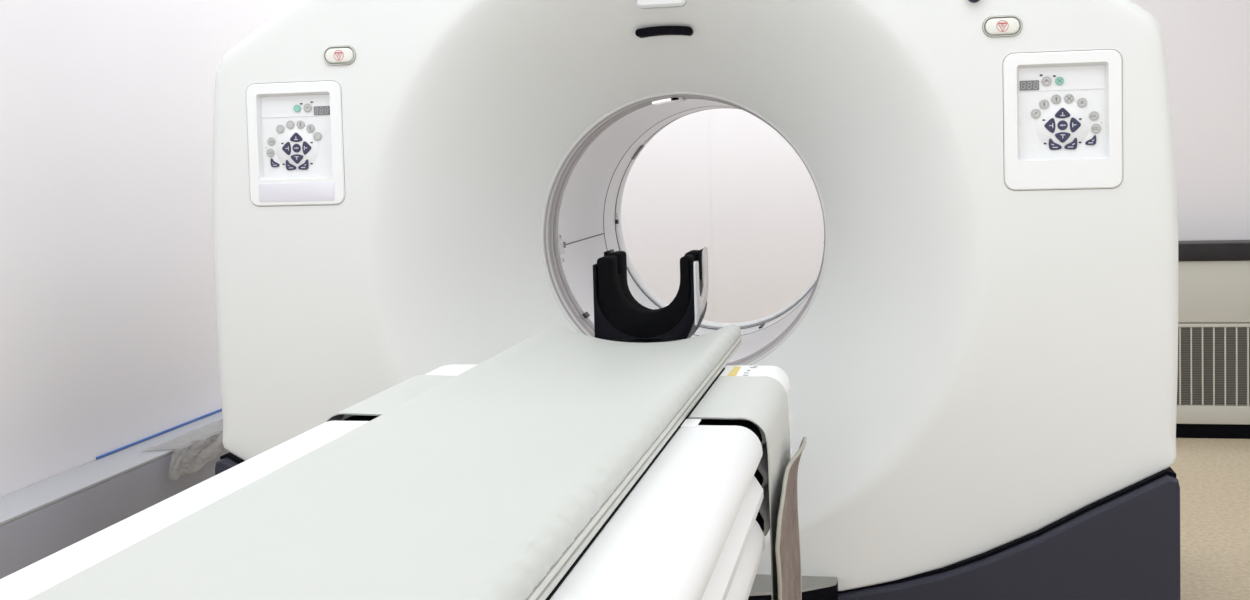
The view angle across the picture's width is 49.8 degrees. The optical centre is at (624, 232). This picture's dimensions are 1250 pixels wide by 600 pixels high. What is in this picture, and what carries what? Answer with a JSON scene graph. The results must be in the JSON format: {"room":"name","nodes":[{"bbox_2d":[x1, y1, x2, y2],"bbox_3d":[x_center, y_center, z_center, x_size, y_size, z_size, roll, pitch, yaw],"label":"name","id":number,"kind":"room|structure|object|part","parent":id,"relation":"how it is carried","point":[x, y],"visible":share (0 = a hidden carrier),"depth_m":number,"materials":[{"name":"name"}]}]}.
{"room":"radiology room","nodes":[
{"label":"radiology room","id":0,"kind":"room"},
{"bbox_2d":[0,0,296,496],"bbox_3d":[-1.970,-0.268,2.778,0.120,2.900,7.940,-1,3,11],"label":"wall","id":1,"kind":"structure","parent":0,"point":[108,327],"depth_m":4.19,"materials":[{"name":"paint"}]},
{"bbox_2d":[621,0,1249,322],"bbox_3d":[1.416,-0.556,6.205,5.430,2.900,0.120,-1,3,11],"label":"wall","id":2,"kind":"structure","parent":0,"point":[768,223],"depth_m":6.31,"materials":[{"name":"paint"}]},
{"bbox_2d":[708,109,713,321],"bbox_3d":[0.395,-0.536,6.346,0.006,2.900,0.002,-1,3,11],"label":"trim","id":3,"kind":"structure","parent":2,"relation":"attached to","point":[708,109],"depth_m":6.37,"materials":[{"name":"paint"}]},
{"bbox_2d":[1170,438,1249,599],"bbox_3d":[0.674,1.188,2.345,5.430,0.100,8.180,-1,3,11],"label":"floor","id":4,"kind":"structure","parent":0,"point":[1213,475],"depth_m":4.60,"materials":[{"name":"beige plastic"}]},
{"bbox_2d":[0,408,228,578],"bbox_3d":[-1.786,0.970,2.849,0.174,0.410,7.800,-1,3,11],"label":"duct","id":5,"kind":"object","parent":4,"relation":"on","point":[39,520],"depth_m":3.92,"materials":[{"name":"white plastic"}]},
{"bbox_3d":[-1.790,0.779,2.838,0.172,0.010,7.800,-1,3,11],"label":"duct lid","id":6,"kind":"part","parent":5,"relation":"part of","materials":[{"name":"white plastic"}]},
{"bbox_3d":[-1.407,0.624,5.204,0.007,0.008,2.200,-1,3,11],"label":"blue strip","id":7,"kind":"part","parent":5,"relation":"part of","materials":[{"name":"blue plastic"}]},
{"bbox_2d":[0,336,791,599],"bbox_3d":[-0.287,0.768,1.309,0.710,0.908,3.590,-1,3,11],"label":"table","id":8,"kind":"object","parent":4,"relation":"on","point":[690,520],"visible":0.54,"depth_m":1.57,"materials":[{"name":"white plastic"}]},
{"bbox_2d":[28,324,740,599],"bbox_3d":[-0.279,0.318,1.234,0.415,0.051,3.301,-1,3,11],"label":"scanner table top","id":9,"kind":"object","parent":8,"relation":"on","point":[472,487],"visible":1,"depth_m":1.46,"materials":[{"name":"plastic"}]},
{"bbox_2d":[326,375,454,421],"bbox_3d":[-0.371,0.390,2.333,0.186,0.230,0.380,-1,3,11],"label":"sheet","id":10,"kind":"object","parent":8,"relation":"on","point":[395,396],"visible":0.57,"depth_m":2.29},
{"bbox_3d":[-0.133,0.419,2.109,0.693,0.247,0.071,-1,3,11],"label":"frame","id":11,"kind":"part","parent":8,"relation":"part of","materials":[{"name":"white plastic"}]},
{"bbox_3d":[-0.087,0.327,1.170,0.012,0.018,3.350,-1,3,11],"label":"rail","id":12,"kind":"part","parent":8,"relation":"part of","materials":[{"name":"white plastic"}]},
{"bbox_2d":[593,246,708,338],"bbox_3d":[0.061,0.143,2.947,0.221,0.214,0.201,-1,3,11],"label":"holder","id":13,"kind":"object","parent":8,"relation":"on","point":[617,314],"visible":0.91,"depth_m":2.87,"materials":[{"name":"black plastic"}]},
{"bbox_3d":[0.167,0.111,2.924,0.004,0.154,0.201,-1,3,11],"label":"plate","id":14,"kind":"part","parent":13,"relation":"part of","materials":[{"name":"white plastic"}]},
{"bbox_2d":[689,376,790,599],"bbox_3d":[0.202,0.511,2.229,0.126,0.490,0.385,-1,3,11],"label":"cover","id":15,"kind":"object","parent":8,"relation":"hanging from","point":[761,400],"visible":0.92,"depth_m":2.16,"materials":[{"name":"white plastic"}]},
{"bbox_2d":[775,437,805,599],"bbox_3d":[0.275,0.615,2.197,0.029,0.483,0.444,-1,3,11],"label":"flap","id":16,"kind":"object","parent":8,"relation":"hanging from","point":[787,547],"visible":1,"depth_m":2.21,"materials":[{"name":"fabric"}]},
{"bbox_2d":[212,0,1180,599],"bbox_3d":[0.219,0.086,3.756,2.236,1.962,1.778,-1,3,11],"label":"gantry","id":17,"kind":"object","parent":4,"relation":"on","point":[979,360],"visible":0.84,"depth_m":3.09,"materials":[{"name":"white plastic"},{"name":"dark blue-grey plastic"},{"name":"plastic"}]},
{"bbox_3d":[-0.787,-0.213,3.233,0.243,0.294,0.032,-1,3,11],"label":"control panel","id":18,"kind":"part","parent":17,"relation":"part of","materials":[{"name":"white plastic"}]},
{"bbox_3d":[-0.675,-0.420,3.188,0.072,0.035,0.016,-1,3,11],"label":"push plate","id":19,"kind":"part","parent":17,"relation":"part of","materials":[{"name":"white plastic"}]},
{"bbox_3d":[-0.172,0.038,3.571,0.011,0.036,0.043,-1,3,11],"label":"latch plate","id":20,"kind":"part","parent":17,"relation":"part of","materials":[{"name":"grey plastic"}]},
{"bbox_3d":[0.811,-0.444,2.892,0.072,0.035,0.016,-1,3,11],"label":"push plate","id":21,"kind":"part","parent":17,"relation":"part of","materials":[{"name":"white plastic"}]},
{"bbox_3d":[0.938,-0.241,2.889,0.243,0.294,0.032,-1,3,11],"label":"control panel","id":22,"kind":"part","parent":17,"relation":"part of","materials":[{"name":"white plastic"}]},
{"bbox_2d":[1176,240,1249,438],"bbox_3d":[2.975,0.455,5.787,1.940,0.846,0.212,-1,3,11],"label":"heater unit","id":23,"kind":"object","parent":4,"relation":"on","point":[1213,381],"visible":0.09,"depth_m":5.78,"materials":[{"name":"beige metal"}]},
{"bbox_3d":[2.967,0.777,5.722,1.900,0.081,0.019,-1,3,11],"label":"panel","id":24,"kind":"part","parent":23,"relation":"part of","materials":[{"name":"beige metal"}]},
{"bbox_2d":[1177,323,1249,405],"bbox_3d":[2.962,0.559,5.710,1.900,0.355,0.020,-1,3,11],"label":"grille","id":25,"kind":"object","parent":23,"relation":"attached to","point":[1214,358],"depth_m":5.79,"materials":[{"name":"beige metal"}]},
{"bbox_3d":[2.953,0.245,5.692,1.900,0.266,0.019,-1,3,11],"label":"panel","id":26,"kind":"part","parent":23,"relation":"part of","materials":[{"name":"beige metal"}]}
]}

